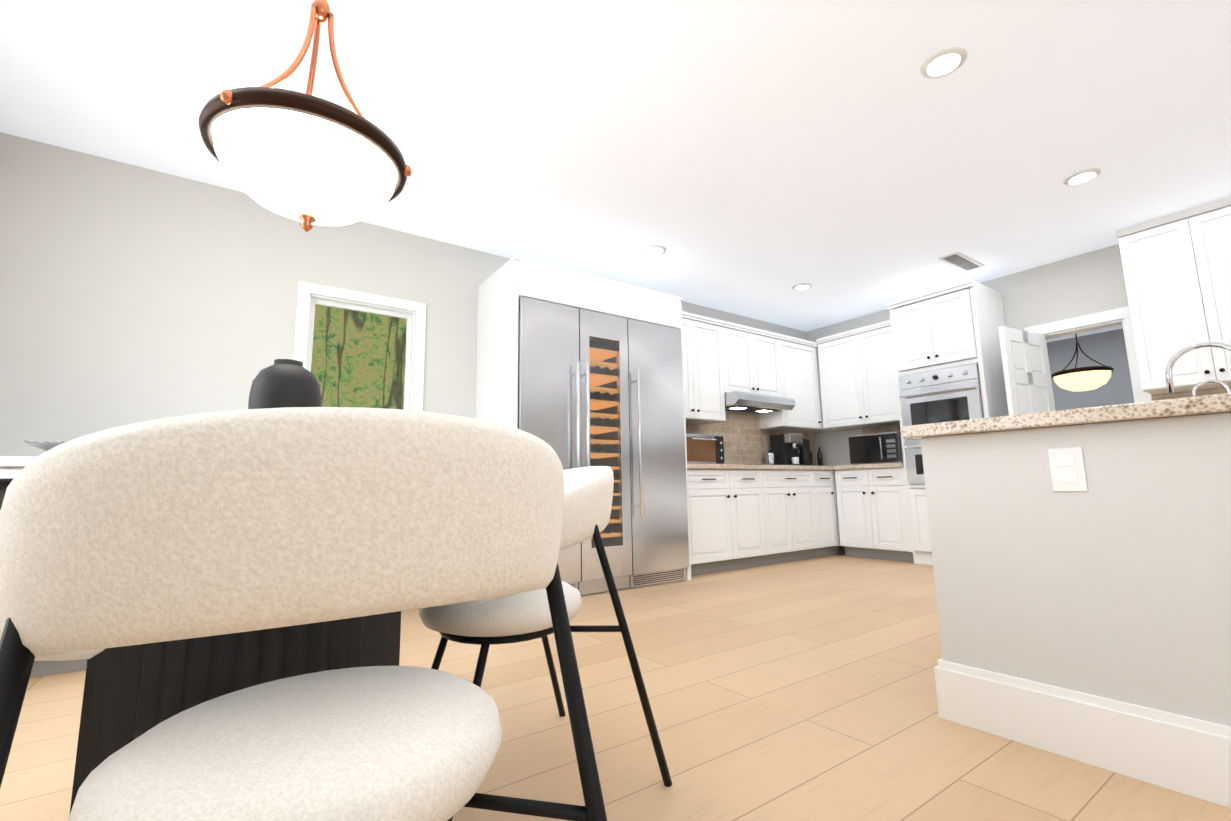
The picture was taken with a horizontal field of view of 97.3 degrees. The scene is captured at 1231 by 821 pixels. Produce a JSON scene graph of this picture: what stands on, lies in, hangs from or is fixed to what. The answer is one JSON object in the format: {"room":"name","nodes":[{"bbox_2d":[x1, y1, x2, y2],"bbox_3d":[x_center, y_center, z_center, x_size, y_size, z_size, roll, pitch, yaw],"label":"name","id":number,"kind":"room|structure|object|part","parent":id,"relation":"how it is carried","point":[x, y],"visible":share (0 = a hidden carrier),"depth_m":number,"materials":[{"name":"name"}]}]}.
{"room":"kitchen and dining room","nodes":[
{"label":"kitchen and dining room","id":0,"kind":"room"},
{"bbox_2d":[0,132,806,456],"bbox_3d":[-0.448,0.088,4.654,7.180,2.620,0.150,5,-10,-35],"label":"wall","id":1,"kind":"structure","parent":0,"point":[130,294],"depth_m":3.13,"materials":[{"name":"white paint"}]},
{"bbox_2d":[293,281,425,410],"bbox_3d":[-1.743,-0.238,3.712,0.846,1.153,0.150,5,-10,-35],"label":"window","id":2,"kind":"structure","parent":1,"relation":"in","point":[356,353],"depth_m":3.77,"materials":[{"name":"white"}]},
{"bbox_2d":[682,315,733,426],"bbox_3d":[0.648,-0.382,5.215,0.887,0.972,0.330,5,-10,-35],"label":"upper cabinet","id":3,"kind":"object","parent":1,"relation":"attached to","point":[706,344],"depth_m":5.18,"materials":[{"name":"white wood"}]},
{"bbox_2d":[726,323,781,406],"bbox_3d":[1.315,-0.464,5.707,0.870,0.692,0.330,5,-10,-35],"label":"upper cabinet","id":4,"kind":"object","parent":1,"relation":"attached to","point":[755,356],"depth_m":5.57,"materials":[{"name":"white wood"}]},
{"bbox_2d":[701,391,795,415],"bbox_3d":[1.371,-0.064,5.580,0.860,0.128,0.500,5,-10,-35],"label":"hood","id":5,"kind":"object","parent":4,"relation":"attached to","point":[734,402],"depth_m":5.42,"materials":[{"name":"silver metal"}]},
{"bbox_2d":[754,335,821,433],"bbox_3d":[1.920,-0.275,6.113,0.721,0.972,0.330,5,-10,-35],"label":"upper cabinet","id":6,"kind":"object","parent":1,"relation":"attached to","point":[799,408],"depth_m":5.98,"materials":[{"name":"white wood"}]},
{"bbox_2d":[798,341,836,434],"bbox_3d":[2.327,-0.255,6.402,0.389,1.000,0.330,5,-10,-35],"label":"upper cabinet","id":7,"kind":"object","parent":1,"relation":"attached to","point":[819,387],"depth_m":6.28,"materials":[{"name":"white wood"}]},
{"bbox_2d":[0,554,1230,820],"bbox_3d":[1.929,0.924,1.187,7.180,0.100,8.280,5,-10,-35],"label":"floor","id":8,"kind":"structure","parent":0,"point":[800,690],"depth_m":1.70,"materials":[{"name":"brown wood"}]},
{"bbox_2d":[0,456,86,677],"bbox_3d":[-1.911,0.739,2.951,2.621,0.900,0.734,5,-10,-35],"label":"sideboard","id":9,"kind":"object","parent":8,"relation":"on","point":[12,466],"depth_m":2.24,"materials":[{"name":"white"}]},
{"bbox_2d":[24,438,65,450],"bbox_3d":[-2.529,0.198,2.602,0.432,0.091,0.432,5,-10,-35],"label":"decorative bowl","id":10,"kind":"object","parent":9,"relation":"on","point":[46,445],"visible":0.1,"depth_m":2.42,"materials":[{"name":"silver metal"}]},
{"bbox_2d":[0,478,400,815],"bbox_3d":[-0.674,0.518,1.030,1.100,0.750,1.100,5,-10,-35],"label":"dining table","id":11,"kind":"object","parent":8,"relation":"on","point":[131,693],"visible":0.17,"depth_m":0.82,"materials":[{"name":"black wood"}]},
{"bbox_2d":[248,359,320,408],"bbox_3d":[-0.681,0.023,1.115,0.128,0.252,0.128,5,-10,-35],"label":"vase","id":12,"kind":"object","parent":11,"relation":"on","point":[281,383],"visible":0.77,"depth_m":1.08,"materials":[{"name":"black ceramic"}]},
{"bbox_2d":[0,407,606,820],"bbox_3d":[-0.307,0.424,0.573,0.545,0.799,0.555,5,-10,-35],"label":"dining chair","id":13,"kind":"object","parent":8,"relation":"on","point":[192,527],"visible":1,"depth_m":0.43,"materials":[{"name":"beige fabric"}]},
{"bbox_2d":[419,466,671,820],"bbox_3d":[-0.246,0.550,1.457,0.555,0.799,0.545,5,-10,-35],"label":"dining chair","id":14,"kind":"object","parent":8,"relation":"on","point":[587,507],"visible":0.56,"depth_m":1.31,"materials":[{"name":"beige fabric"}]},
{"bbox_2d":[475,256,690,595],"bbox_3d":[-0.212,0.174,4.242,1.549,2.325,0.762,5,-10,-35],"label":"refrigerator","id":15,"kind":"object","parent":8,"relation":"on","point":[575,369],"visible":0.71,"depth_m":4.02,"materials":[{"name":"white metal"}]},
{"bbox_2d":[687,467,741,575],"bbox_3d":[0.636,0.973,4.828,0.607,0.880,0.600,5,-10,-35],"label":"base cabinet","id":16,"kind":"object","parent":8,"relation":"on","point":[712,495],"depth_m":4.61,"materials":[{"name":"white wood"}]},
{"bbox_2d":[687,463,835,470],"bbox_3d":[1.489,0.587,5.482,2.698,0.040,0.630,5,-10,-35],"label":"countertop","id":17,"kind":"structure","parent":16,"relation":"on","point":[726,466],"depth_m":5.00,"materials":[{"name":"beige stone"}]},
{"bbox_2d":[686,434,723,463],"bbox_3d":[0.750,0.380,5.095,0.480,0.285,0.373,5,-10,-35],"label":"toaster oven","id":18,"kind":"object","parent":17,"relation":"on","point":[704,449],"visible":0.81,"depth_m":4.97,"materials":[{"name":"silver metal"}]},
{"bbox_2d":[765,451,775,464],"bbox_3d":[1.682,0.529,5.886,0.104,0.182,0.104,5,-10,-35],"label":"steel canister","id":19,"kind":"object","parent":17,"relation":"on","point":[769,457],"visible":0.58,"depth_m":5.84,"materials":[{"name":"silver metal"}]},
{"bbox_2d":[770,433,806,465],"bbox_3d":[1.909,0.439,5.915,0.240,0.360,0.340,5,-10,-35],"label":"coffee machine","id":20,"kind":"object","parent":17,"relation":"on","point":[784,448],"visible":0.85,"depth_m":5.87,"materials":[{"name":"black plastic"}]},
{"bbox_2d":[799,437,811,465],"bbox_3d":[2.154,0.477,6.172,0.140,0.350,0.140,5,-10,-35],"label":"coffee grinder","id":21,"kind":"object","parent":17,"relation":"on","point":[804,456],"visible":0.77,"depth_m":6.13,"materials":[{"name":"black plastic"}]},
{"bbox_2d":[817,447,822,465],"bbox_3d":[2.374,0.546,6.294,0.059,0.240,0.059,-8,-11,42],"label":"bottle","id":22,"kind":"object","parent":17,"relation":"on","point":[819,458],"depth_m":6.27,"materials":[{"name":"black glass"}]},
{"bbox_2d":[738,471,773,567],"bbox_3d":[1.016,1.005,5.096,0.553,0.880,0.600,5,-10,-35],"label":"base cabinet","id":23,"kind":"object","parent":8,"relation":"on","point":[749,507],"depth_m":4.92,"materials":[{"name":"white wood"}]},
{"bbox_2d":[770,471,825,563],"bbox_3d":[1.514,1.047,5.447,0.893,0.880,0.600,5,-10,-35],"label":"base cabinet","id":24,"kind":"object","parent":8,"relation":"on","point":[795,501],"depth_m":5.26,"materials":[{"name":"white wood"}]},
{"bbox_2d":[818,471,837,555],"bbox_3d":[1.941,1.083,5.748,0.381,0.880,0.600,5,-10,-35],"label":"base cabinet","id":25,"kind":"object","parent":8,"relation":"on","point":[825,479],"depth_m":5.57,"materials":[{"name":"white wood"}]},
{"bbox_2d":[834,471,844,553],"bbox_3d":[2.319,1.114,6.015,0.660,0.880,0.600,5,-10,-35],"label":"base cabinet","id":26,"kind":"object","parent":8,"relation":"on","point":[841,549],"depth_m":5.68,"materials":[{"name":"white wood"}]},
{"bbox_2d":[816,320,913,562],"bbox_3d":[2.638,0.303,5.679,0.636,2.380,0.994,5,-10,-35],"label":"tall cabinet","id":27,"kind":"object","parent":8,"relation":"on","point":[857,378],"visible":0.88,"depth_m":5.56,"materials":[{"name":"white painted wood"},{"name":"black metal"}]},
{"bbox_2d":[832,462,913,469],"bbox_3d":[2.725,0.573,5.530,0.630,0.040,0.720,5,-10,-35],"label":"countertop","id":28,"kind":"structure","parent":27,"relation":"on","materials":[{"name":"stone"}]},
{"bbox_2d":[848,432,902,464],"bbox_3d":[2.759,0.408,5.624,0.432,0.310,0.520,5,-10,-35],"label":"microwave oven","id":29,"kind":"object","parent":28,"relation":"on","point":[881,448],"visible":0.79,"depth_m":5.49,"materials":[{"name":"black metal"}]},
{"bbox_2d":[886,279,1008,565],"bbox_3d":[3.106,0.151,4.958,0.723,2.460,0.740,5,-10,-35],"label":"tall cabinet","id":30,"kind":"object","parent":8,"relation":"on","point":[948,364],"visible":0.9,"depth_m":4.85,"materials":[{"name":"white wood"}]},
{"bbox_2d":[898,363,991,484],"bbox_3d":[2.864,0.136,4.786,0.128,1.010,0.660,5,-10,-35],"label":"double oven","id":31,"kind":"object","parent":30,"relation":"in","point":[954,392],"depth_m":4.84,"materials":[{"name":"silver metal"}]},
{"bbox_2d":[910,410,1230,808],"bbox_3d":[2.301,0.548,2.060,2.457,0.880,1.013,5,-10,-35],"label":"kitchen island","id":32,"kind":"object","parent":8,"relation":"on","point":[1081,558],"depth_m":1.43,"materials":[{"name":"white paint"}]},
{"bbox_2d":[901,390,1230,437],"bbox_3d":[2.309,0.089,2.108,2.516,0.040,1.104,5,-10,-35],"label":"island countertop","id":33,"kind":"structure","parent":32,"relation":"on","point":[1218,403],"depth_m":1.45,"materials":[{"name":"beige stone"}]},
{"bbox_2d":[1165,342,1230,392],"bbox_3d":[2.720,-0.096,2.458,0.241,0.411,0.274,5,-10,-35],"label":"faucet","id":34,"kind":"object","parent":33,"relation":"on","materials":[{"name":"silver metal"}]},
{"bbox_2d":[1192,380,1230,393],"bbox_3d":[2.493,-0.023,2.256,0.027,0.217,0.120,5,-10,-35],"label":"faucet","id":35,"kind":"object","parent":33,"relation":"on","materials":[{"name":"silver metal"}]},
{"bbox_2d":[0,0,1230,341],"bbox_3d":[3.068,-1.615,2.785,10.530,0.100,8.900,5,-10,-35],"label":"ceiling","id":36,"kind":"structure","parent":0,"point":[762,158],"depth_m":2.80,"materials":[{"name":"white paint"}]},
{"bbox_2d":[199,0,411,231],"bbox_3d":[-0.714,-1.049,1.324,0.416,1.304,0.423,5,-10,-35],"label":"pendant light","id":37,"kind":"object","parent":36,"relation":"hanging from","point":[307,159],"visible":1,"depth_m":1.14,"materials":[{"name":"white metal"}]},
{"bbox_3d":[-0.703,-0.520,1.246,0.372,0.142,0.372,5,-10,-35],"label":"lamp shade","id":38,"kind":"part","parent":37,"relation":"part of","materials":[{"name":"white glass"}]},
{"bbox_2d":[644,245,666,254],"bbox_3d":[0.318,-1.284,4.357,0.184,0.012,0.184,5,-10,-35],"label":"recessed light","id":39,"kind":"object","parent":36,"relation":"in","point":[654,250],"visible":1,"depth_m":4.35,"materials":[{"name":"white"}]},
{"bbox_2d":[792,283,811,290],"bbox_3d":[1.799,-1.187,5.220,0.184,0.012,0.184,5,-10,-35],"label":"recessed light","id":40,"kind":"object","parent":36,"relation":"in","point":[801,286],"visible":1,"depth_m":5.21,"materials":[{"name":"white"}]},
{"bbox_2d":[920,47,966,78],"bbox_3d":[1.493,-1.576,2.466,0.184,0.012,0.184,5,-10,-35],"label":"recessed light","id":41,"kind":"object","parent":36,"relation":"in","point":[943,62],"visible":1,"depth_m":2.46,"materials":[{"name":"white plastic"}]},
{"bbox_2d":[938,251,984,271],"bbox_3d":[2.999,-1.284,4.695,0.520,0.010,0.160,5,-10,-35],"label":"ceiling vent","id":42,"kind":"object","parent":36,"relation":"in","point":[961,261],"visible":1,"depth_m":4.67,"materials":[{"name":"white metal"}]},
{"bbox_2d":[1063,168,1100,185],"bbox_3d":[2.938,-1.465,3.413,0.184,0.012,0.184,5,-10,-35],"label":"recessed light","id":43,"kind":"object","parent":36,"relation":"in","point":[1082,176],"visible":1,"depth_m":3.41,"materials":[{"name":"white plastic"}]},
{"bbox_2d":[1051,334,1113,390],"bbox_3d":[4.835,-0.686,5.673,0.504,0.980,0.504,5,-10,-35],"label":"pendant light","id":44,"kind":"object","parent":36,"relation":"hanging from","point":[1084,378],"visible":0.92,"depth_m":5.49,"materials":[{"name":"beige glass"}]},
{"bbox_3d":[4.842,-0.295,5.617,0.464,0.190,0.464,5,-10,-35],"label":"glass","id":45,"kind":"part","parent":44,"relation":"part of","materials":[{"name":"white glass"}]},
{"bbox_2d":[806,244,1152,465],"bbox_3d":[4.771,-0.182,3.401,0.150,2.620,7.980,5,-10,-35],"label":"wall","id":46,"kind":"structure","parent":0,"point":[1091,282],"depth_m":4.76,"materials":[{"name":"white paint"}]},
{"bbox_2d":[998,326,1054,414],"bbox_3d":[3.477,0.305,4.465,0.673,1.978,0.151,3,-9,-27],"label":"door leaf","id":47,"kind":"structure","parent":46,"relation":"in","point":[1027,378],"depth_m":4.51,"materials":[{"name":"white painted wood"}]},
{"bbox_2d":[1024,306,1152,410],"bbox_3d":[3.979,0.253,4.471,0.194,2.090,0.750,5,-10,-35],"label":"trim","id":48,"kind":"structure","parent":46,"relation":"attached to","point":[1096,321],"depth_m":4.42,"materials":[{"name":"white wood"}]},
{"bbox_2d":[1116,196,1230,395],"bbox_3d":[4.220,-0.800,3.835,0.330,1.246,0.806,5,-10,-35],"label":"upper cabinet","id":49,"kind":"object","parent":46,"relation":"attached to","point":[1177,270],"depth_m":3.85,"materials":[{"name":"white wood"}]},
{"bbox_2d":[1047,328,1134,410],"bbox_3d":[6.222,0.324,7.108,0.150,2.620,5.100,5,-10,-35],"label":"wall","id":50,"kind":"structure","parent":0,"point":[1107,348],"depth_m":7.05,"materials":[{"name":"grey paint"}]}
]}

